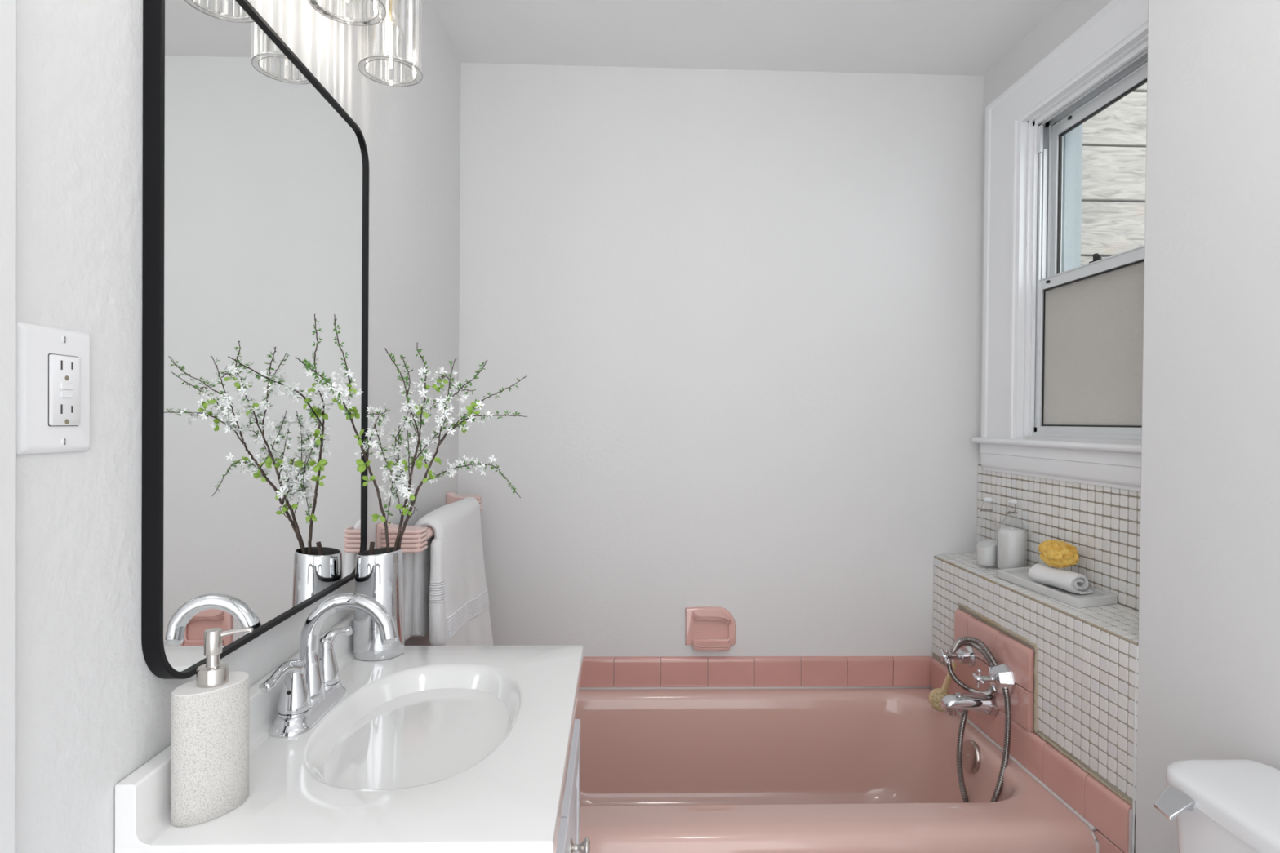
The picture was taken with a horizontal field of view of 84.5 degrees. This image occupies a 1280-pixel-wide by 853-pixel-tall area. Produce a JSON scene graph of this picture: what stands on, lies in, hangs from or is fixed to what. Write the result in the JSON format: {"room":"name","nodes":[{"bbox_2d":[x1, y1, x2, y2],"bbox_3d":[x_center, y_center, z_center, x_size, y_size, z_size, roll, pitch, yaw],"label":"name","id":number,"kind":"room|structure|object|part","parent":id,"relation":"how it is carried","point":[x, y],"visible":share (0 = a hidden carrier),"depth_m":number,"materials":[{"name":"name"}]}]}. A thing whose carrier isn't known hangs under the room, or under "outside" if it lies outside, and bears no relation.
{"room":"bathroom","nodes":[
{"label":"bathroom","id":0,"kind":"room"},
{"bbox_2d":[16,0,461,852],"bbox_3d":[-0.584,0.050,0.710,0.120,2.356,3.257,0,1,-2],"label":"wall","id":1,"kind":"structure","parent":0,"point":[91,712],"depth_m":0.70,"materials":[{"name":"white paint"}]},
{"bbox_2d":[0,0,17,852],"bbox_3d":[-0.513,0.181,0.516,0.011,2.100,0.122,0,1,-2],"label":"trim","id":2,"kind":"structure","parent":1,"relation":"attached to","point":[8,8],"depth_m":0.56,"materials":[{"name":"white paint"}]},
{"bbox_2d":[16,322,91,454],"bbox_3d":[-0.516,-0.032,0.624,0.009,0.110,0.082,0,1,-2],"label":"wall outlet","id":3,"kind":"object","parent":1,"relation":"attached to","point":[53,365],"visible":1,"depth_m":0.61,"materials":[{"name":"white plastic"}]},
{"bbox_2d":[48,354,79,425],"bbox_3d":[-0.514,-0.032,0.629,0.002,0.062,0.034,0,1,-2],"label":"receptacle","id":4,"kind":"object","parent":3,"relation":"attached to","point":[64,369],"depth_m":0.63,"materials":[{"name":"white plastic"}]},
{"bbox_2d":[115,613,355,848],"bbox_3d":[-0.518,0.388,1.017,0.035,0.065,0.626,0,1,-2],"label":"backsplash","id":5,"kind":"structure","parent":1,"relation":"attached to","point":[143,798],"depth_m":0.74,"materials":[{"name":"white stone"}]},
{"bbox_2d":[141,0,368,679],"bbox_3d":[-0.523,-0.134,1.049,0.018,0.834,0.619,0,1,-2],"label":"wall mirror","id":6,"kind":"object","parent":1,"relation":"attached to","point":[255,178],"visible":0.84,"depth_m":0.91,"materials":[{"name":"black mirror"}]},
{"bbox_2d":[307,0,422,86],"bbox_3d":[-0.448,-0.748,1.022,0.156,0.272,0.606,0,1,-2],"label":"vanity light","id":7,"kind":"object","parent":1,"relation":"attached to","point":[388,12],"visible":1,"depth_m":1.19,"materials":[{"name":"clear glass"}]},
{"bbox_3d":[-0.425,-0.675,1.023,0.104,0.120,0.107,0,1,-2],"label":"lamp shade","id":8,"kind":"part","parent":7,"relation":"part of","materials":[{"name":"clear glass"}]},
{"bbox_3d":[-0.432,-0.677,1.220,0.106,0.120,0.106,0,1,-2],"label":"lamp shade","id":9,"kind":"part","parent":7,"relation":"part of","materials":[{"name":"clear glass"}]},
{"bbox_2d":[385,0,398,26],"bbox_3d":[-0.431,-0.727,1.219,0.024,0.061,0.024,0,1,-2],"label":"bulb","id":10,"kind":"object","parent":7,"relation":"attached to","point":[390,1],"depth_m":1.21,"materials":[{"name":"beige"}]},
{"bbox_2d":[376,491,481,552],"bbox_3d":[-0.512,0.232,1.793,0.096,0.066,0.669,0,1,-2],"label":"towel bar","id":11,"kind":"object","parent":1,"relation":"attached to","point":[415,538],"visible":0.57,"depth_m":1.47,"materials":[{"name":"pink ceramic"}]},
{"bbox_2d":[402,497,493,645],"bbox_3d":[-0.470,0.408,1.785,0.134,0.423,0.528,1,1,3],"label":"bath towel","id":12,"kind":"object","parent":11,"relation":"hanging from","point":[446,592],"visible":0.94,"depth_m":1.62,"materials":[{"name":"white fabric"}]},
{"bbox_2d":[457,62,983,658],"bbox_3d":[0.350,0.044,2.310,1.850,2.356,0.120,0,1,-2],"label":"wall","id":13,"kind":"structure","parent":0,"point":[738,310],"depth_m":2.24,"materials":[{"name":"white paint"}]},
{"bbox_2d":[684,606,735,651],"bbox_3d":[0.226,0.643,2.230,0.162,0.134,0.043,0,1,-2],"label":"soap dish","id":14,"kind":"object","parent":13,"relation":"attached to","point":[707,628],"visible":1,"depth_m":2.24,"materials":[{"name":"pink ceramic"}]},
{"bbox_2d":[692,639,731,651],"bbox_3d":[0.228,0.691,2.229,0.123,0.039,0.040,0,1,-2],"label":"tray","id":15,"kind":"object","parent":14,"relation":"on","point":[699,645],"depth_m":2.22,"materials":[{"name":"pink ceramic"}]},
{"bbox_2d":[692,609,732,625],"bbox_3d":[0.228,0.607,2.231,0.129,0.053,0.035,0,1,-2],"label":"hood","id":16,"kind":"object","parent":14,"relation":"attached to","point":[700,617],"depth_m":2.23,"materials":[{"name":"pink ceramic"}]},
{"bbox_2d":[579,656,932,687],"bbox_3d":[0.182,0.784,2.246,1.523,0.098,0.011,0,1,-2],"label":"trim","id":17,"kind":"structure","parent":13,"relation":"attached to","point":[597,671],"depth_m":2.25,"materials":[{"name":"pink tile"}]},
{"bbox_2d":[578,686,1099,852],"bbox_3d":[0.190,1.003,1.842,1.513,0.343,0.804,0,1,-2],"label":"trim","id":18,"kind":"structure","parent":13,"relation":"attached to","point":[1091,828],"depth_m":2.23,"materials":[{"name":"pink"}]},
{"bbox_2d":[433,0,1064,75],"bbox_3d":[0.312,-1.170,0.728,2.050,0.100,3.257,0,1,-2],"label":"ceiling","id":19,"kind":"structure","parent":0,"point":[969,37],"depth_m":2.02,"materials":[{"name":"white paint"}]},
{"bbox_2d":[932,551,1138,852],"bbox_3d":[1.026,0.820,1.831,0.150,0.824,0.895,0,1,-2],"label":"wall ledge","id":20,"kind":"object","parent":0,"point":[1085,657],"visible":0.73,"depth_m":1.59,"materials":[{"name":"beige tile"}]},
{"bbox_2d":[975,497,999,568],"bbox_3d":[1.025,0.309,2.073,0.063,0.203,0.063,0,1,-2],"label":"bottle","id":21,"kind":"object","parent":20,"relation":"on","point":[987,548],"visible":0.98,"depth_m":2.06,"materials":[{"name":"clear glass"}]},
{"bbox_2d":[996,498,1027,569],"bbox_3d":[1.058,0.307,2.000,0.077,0.203,0.077,0,1,-2],"label":"bottle","id":22,"kind":"object","parent":20,"relation":"on","point":[1012,545],"visible":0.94,"depth_m":1.97,"materials":[{"name":"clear glass"}]},
{"bbox_2d":[930,608,1133,852],"bbox_3d":[0.952,0.854,1.833,0.014,0.616,0.887,0,1,-2],"label":"trim","id":23,"kind":"structure","parent":20,"relation":"attached to","point":[1112,817],"depth_m":1.72,"materials":[{"name":"pink tile"}]},
{"bbox_2d":[940,645,1015,715],"bbox_3d":[0.878,0.692,1.903,0.132,0.164,0.256,0,1,-2],"label":"tub filler","id":24,"kind":"object","parent":23,"relation":"attached to","point":[999,677],"visible":0.98,"depth_m":1.87,"materials":[{"name":"silver metal"}]},
{"bbox_3d":[0.865,0.653,2.002,0.018,0.045,0.045,0,1,-2],"label":"cross handle","id":25,"kind":"part","parent":24,"relation":"part of","materials":[{"name":"silver metal"}]},
{"bbox_3d":[0.892,0.653,2.002,0.039,0.017,0.017,0,1,-2],"label":"stem","id":26,"kind":"part","parent":24,"relation":"part of","materials":[{"name":"silver metal"}]},
{"bbox_3d":[0.856,0.723,1.888,0.018,0.020,0.018,0,1,-2],"label":"diverter knob","id":27,"kind":"part","parent":24,"relation":"part of","materials":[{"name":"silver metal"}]},
{"bbox_3d":[0.878,0.744,1.888,0.132,0.060,0.058,0,1,-2],"label":"spout","id":28,"kind":"part","parent":24,"relation":"part of","materials":[{"name":"silver metal"}]},
{"bbox_2d":[946,636,1011,802],"bbox_3d":[0.896,0.800,1.876,0.093,0.464,0.282,0,1,-2],"label":"shower hose","id":29,"kind":"object","parent":24,"relation":"hanging from","point":[974,642],"visible":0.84,"depth_m":1.88,"materials":[{"name":"silver metal"}]},
{"bbox_3d":[0.872,0.650,1.815,0.018,0.052,0.052,0,1,-2],"label":"cross handle","id":30,"kind":"part","parent":24,"relation":"part of","materials":[{"name":"silver metal"}]},
{"bbox_3d":[0.898,0.651,1.816,0.038,0.017,0.017,0,1,-2],"label":"stem","id":31,"kind":"part","parent":24,"relation":"part of","materials":[{"name":"silver metal"}]},
{"bbox_2d":[996,566,1117,608],"bbox_3d":[1.045,0.403,1.786,0.097,0.028,0.324,0,1,-4],"label":"marble tray","id":32,"kind":"object","parent":20,"relation":"on","point":[1019,575],"visible":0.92,"depth_m":1.71,"materials":[{"name":"white stone"}]},
{"bbox_2d":[1027,563,1092,594],"bbox_3d":[1.048,0.379,1.760,0.063,0.049,0.142,0,1,-12],"label":"rolled washcloth","id":33,"kind":"object","parent":32,"relation":"on","point":[1070,581],"visible":1,"depth_m":1.73,"materials":[{"name":"white fabric"}]},
{"bbox_2d":[1038,539,1079,568],"bbox_3d":[1.054,0.320,1.772,0.085,0.068,0.103,0,1,-2],"label":"sea sponge","id":34,"kind":"object","parent":33,"relation":"on","point":[1055,553],"visible":1,"depth_m":1.75,"materials":[{"name":"yellow"}]},
{"bbox_2d":[976,0,1141,611],"bbox_3d":[1.183,0.056,1.829,0.156,2.356,0.895,0,1,-2],"label":"wall","id":35,"kind":"structure","parent":0,"point":[1103,523],"depth_m":1.85,"materials":[{"name":"white paint"}]},
{"bbox_2d":[971,0,1148,491],"bbox_3d":[1.171,-0.426,1.812,0.194,1.137,0.860,0,1,-2],"label":"window","id":36,"kind":"structure","parent":35,"relation":"in","point":[1077,346],"depth_m":1.94,"materials":[{"name":"white paint"}]},
{"bbox_3d":[1.143,-0.598,1.994,0.010,0.370,0.010,0,1,-2],"label":"balance rod","id":37,"kind":"part","parent":36,"relation":"part of","materials":[{"name":"silver metal"}]},
{"bbox_3d":[1.145,-0.198,1.778,0.021,0.430,0.461,0,1,-2],"label":"sash","id":38,"kind":"part","parent":36,"relation":"part of","materials":[{"name":"silver metal"}]},
{"bbox_3d":[1.147,-0.191,1.779,0.003,0.382,0.415,0,1,-2],"label":"frosted glass","id":39,"kind":"part","parent":36,"relation":"part of","materials":[{"name":"grey glass"}]},
{"bbox_3d":[1.175,-0.613,1.776,0.021,0.464,0.425,0,1,-2],"label":"sash","id":40,"kind":"part","parent":36,"relation":"part of","materials":[{"name":"silver metal"}]},
{"bbox_2d":[1134,0,1279,852],"bbox_3d":[1.178,0.070,0.261,0.327,2.356,2.245,0,1,-2],"label":"wall","id":41,"kind":"structure","parent":0,"point":[1209,643],"depth_m":1.22,"materials":[{"name":"white paint"}]},
{"bbox_2d":[1132,648,1137,852],"bbox_3d":[0.973,0.836,1.388,0.006,0.800,0.006,0,1,-2],"label":"trim","id":42,"kind":"structure","parent":41,"relation":"attached to","point":[1135,673],"depth_m":1.39,"materials":[{"name":"white paint"}]},
{"bbox_3d":[0.365,1.286,0.753,2.200,0.100,3.257,0,1,-2],"label":"floor","id":43,"kind":"structure","parent":0,"visible":0},
{"bbox_2d":[555,719,590,852],"bbox_3d":[-0.307,0.840,1.031,0.463,0.776,0.619,0,1,-2],"label":"vanity cabinet","id":44,"kind":"object","parent":43,"relation":"on","point":[568,839],"visible":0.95,"depth_m":1.12,"materials":[{"name":"white paint"}]},
{"bbox_2d":[115,613,582,852],"bbox_3d":[-0.317,0.450,1.024,0.438,0.186,0.626,0,1,-2],"label":"sink","id":45,"kind":"object","parent":44,"relation":"in","point":[425,748],"visible":0.94,"depth_m":0.90,"materials":[{"name":"white ceramic"}]},
{"bbox_2d":[170,626,253,826],"bbox_3d":[-0.469,0.320,0.771,0.053,0.198,0.078,1,1,43],"label":"soap dispenser","id":46,"kind":"object","parent":45,"relation":"on","point":[210,713],"visible":1,"depth_m":0.75,"materials":[{"name":"white stone"}]},
{"bbox_3d":[-0.467,0.254,0.770,0.013,0.015,0.013,0,1,-2],"label":"stem","id":47,"kind":"part","parent":46,"relation":"part of","materials":[{"name":"silver metal"}]},
{"bbox_2d":[258,592,397,737],"bbox_3d":[-0.433,0.331,1.019,0.153,0.173,0.203,0,1,-2],"label":"faucet","id":48,"kind":"object","parent":45,"relation":"on","point":[312,686],"visible":1,"depth_m":1.02,"materials":[{"name":"silver metal"}]},
{"bbox_3d":[-0.487,0.335,0.950,0.024,0.027,0.068,1,1,13],"label":"lever","id":49,"kind":"part","parent":48,"relation":"part of","materials":[{"name":"silver metal"}]},
{"bbox_3d":[-0.481,0.398,0.980,0.044,0.008,0.044,0,1,-2],"label":"handle seat","id":50,"kind":"part","parent":48,"relation":"part of","materials":[{"name":"silver metal"}]},
{"bbox_3d":[-0.480,0.359,0.980,0.043,0.069,0.043,0,1,-2],"label":"handle","id":51,"kind":"part","parent":48,"relation":"part of","materials":[{"name":"silver metal"}]},
{"bbox_3d":[-0.483,0.406,1.031,0.055,0.020,0.175,0,1,-2],"label":"plate","id":52,"kind":"part","parent":48,"relation":"part of","materials":[{"name":"silver metal"}]},
{"bbox_3d":[-0.482,0.371,1.031,0.042,0.058,0.042,0,1,-2],"label":"spout","id":53,"kind":"part","parent":48,"relation":"part of","materials":[{"name":"silver metal"}]},
{"bbox_3d":[-0.484,0.358,1.081,0.043,0.069,0.043,0,1,-2],"label":"handle","id":54,"kind":"part","parent":48,"relation":"part of","materials":[{"name":"silver metal"}]},
{"bbox_3d":[-0.484,0.397,1.082,0.044,0.008,0.044,0,1,-2],"label":"handle seat","id":55,"kind":"part","parent":48,"relation":"part of","materials":[{"name":"silver metal"}]},
{"bbox_3d":[-0.472,0.328,1.095,0.024,0.028,0.051,1,1,41],"label":"lever","id":56,"kind":"part","parent":48,"relation":"part of","materials":[{"name":"silver metal"}]},
{"bbox_3d":[-0.427,0.311,1.032,0.140,0.134,0.027,0,1,-2],"label":"spout","id":57,"kind":"part","parent":48,"relation":"part of","materials":[{"name":"silver metal"}]},
{"bbox_2d":[352,546,404,661],"bbox_3d":[-0.476,0.319,1.285,0.089,0.190,0.089,0,1,-2],"label":"bud vase","id":58,"kind":"object","parent":45,"relation":"on","point":[379,576],"visible":0.91,"depth_m":1.25,"materials":[{"name":"silver metal"}]},
{"bbox_2d":[295,314,400,552],"bbox_3d":[-0.475,0.050,1.133,0.096,0.472,0.335,0,1,-2],"label":"branch","id":59,"kind":"object","parent":58,"relation":"in","point":[344,406],"visible":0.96,"depth_m":1.25,"materials":[{"name":"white plant"}]},
{"bbox_2d":[368,542,374,555],"bbox_3d":[-0.483,0.247,1.270,0.011,0.078,0.012,0,1,-24],"label":"stem","id":60,"kind":"object","parent":58,"relation":"in","point":[371,544],"visible":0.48,"depth_m":1.27,"materials":[{"name":"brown plant"}]},
{"bbox_2d":[384,342,451,551],"bbox_3d":[-0.412,0.071,1.252,0.131,0.427,0.117,1,1,12],"label":"branch","id":61,"kind":"object","parent":58,"relation":"in","point":[419,409],"visible":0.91,"depth_m":1.26,"materials":[{"name":"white plant"}]},
{"bbox_2d":[394,359,527,550],"bbox_3d":[-0.325,0.085,1.274,0.235,0.405,0.193,0,1,-15],"label":"branch","id":62,"kind":"object","parent":58,"relation":"in","point":[464,428],"visible":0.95,"depth_m":1.26,"materials":[{"name":"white plant"}]},
{"bbox_3d":[-0.107,0.837,0.872,0.012,0.548,0.284,0,1,-2],"label":"door","id":63,"kind":"part","parent":44,"relation":"part of","materials":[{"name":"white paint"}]},
{"bbox_3d":[-0.117,0.834,1.182,0.012,0.548,0.329,0,1,-2],"label":"door","id":64,"kind":"part","parent":44,"relation":"part of","materials":[{"name":"white paint"}]},
{"bbox_3d":[-0.090,0.633,1.059,0.030,0.027,0.027,0,1,-2],"label":"knob","id":65,"kind":"part","parent":44,"relation":"part of","materials":[{"name":"silver metal"}]},
{"bbox_2d":[574,688,1095,852],"bbox_3d":[0.188,1.031,1.843,1.510,0.388,0.796,0,1,-2],"label":"bathtub","id":66,"kind":"object","parent":43,"relation":"on","point":[663,771],"visible":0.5,"depth_m":2.15,"materials":[{"name":"pink ceramic"}]},
{"bbox_2d":[928,662,957,711],"bbox_3d":[0.890,0.763,2.061,0.084,0.140,0.038,1,1,4],"label":"bath brush","id":67,"kind":"object","parent":66,"relation":"on","point":[935,695],"visible":0.73,"depth_m":2.06,"materials":[{"name":"brown wood"}]},
{"bbox_3d":[0.903,0.750,2.070,0.062,0.114,0.012,0,1,-8],"label":"handle","id":68,"kind":"part","parent":67,"relation":"part of","materials":[{"name":"brown wood"}]},
{"bbox_2d":[962,739,981,773],"bbox_3d":[0.895,0.887,1.893,0.038,0.082,0.083,0,1,-2],"label":"overflow cover","id":69,"kind":"object","parent":66,"relation":"attached to","point":[971,757],"visible":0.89,"depth_m":1.88,"materials":[{"name":"silver metal"}]},
{"bbox_2d":[1154,759,1279,852],"bbox_3d":[0.628,0.878,0.868,0.696,0.719,0.480,0,1,-2],"label":"toilet","id":70,"kind":"object","parent":43,"relation":"on","point":[1218,806],"visible":1,"depth_m":1.01,"materials":[{"name":"white ceramic"}]},
{"bbox_3d":[0.792,0.553,1.036,0.062,0.030,0.043,0,1,-2],"label":"flush lever","id":71,"kind":"part","parent":70,"relation":"part of","materials":[{"name":"silver metal"}]},
{"bbox_3d":[0.890,0.717,0.875,0.163,0.326,0.464,0,1,-2],"label":"tank","id":72,"kind":"part","parent":70,"relation":"part of","materials":[{"name":"white ceramic"}]},
{"bbox_3d":[3.735,1.643,0.086,4.500,0.100,5.900,0,1,-2],"label":"ground","id":73,"kind":"structure","parent":0,"visible":0},
{"bbox_2d":[1080,82,1146,266],"bbox_3d":[2.414,-0.105,2.723,2.200,3.584,0.040,0,1,-2],"label":"wall","id":74,"kind":"structure","parent":73,"relation":"on","point":[1113,166],"depth_m":2.68,"materials":[{"name":"grey"}]}
]}

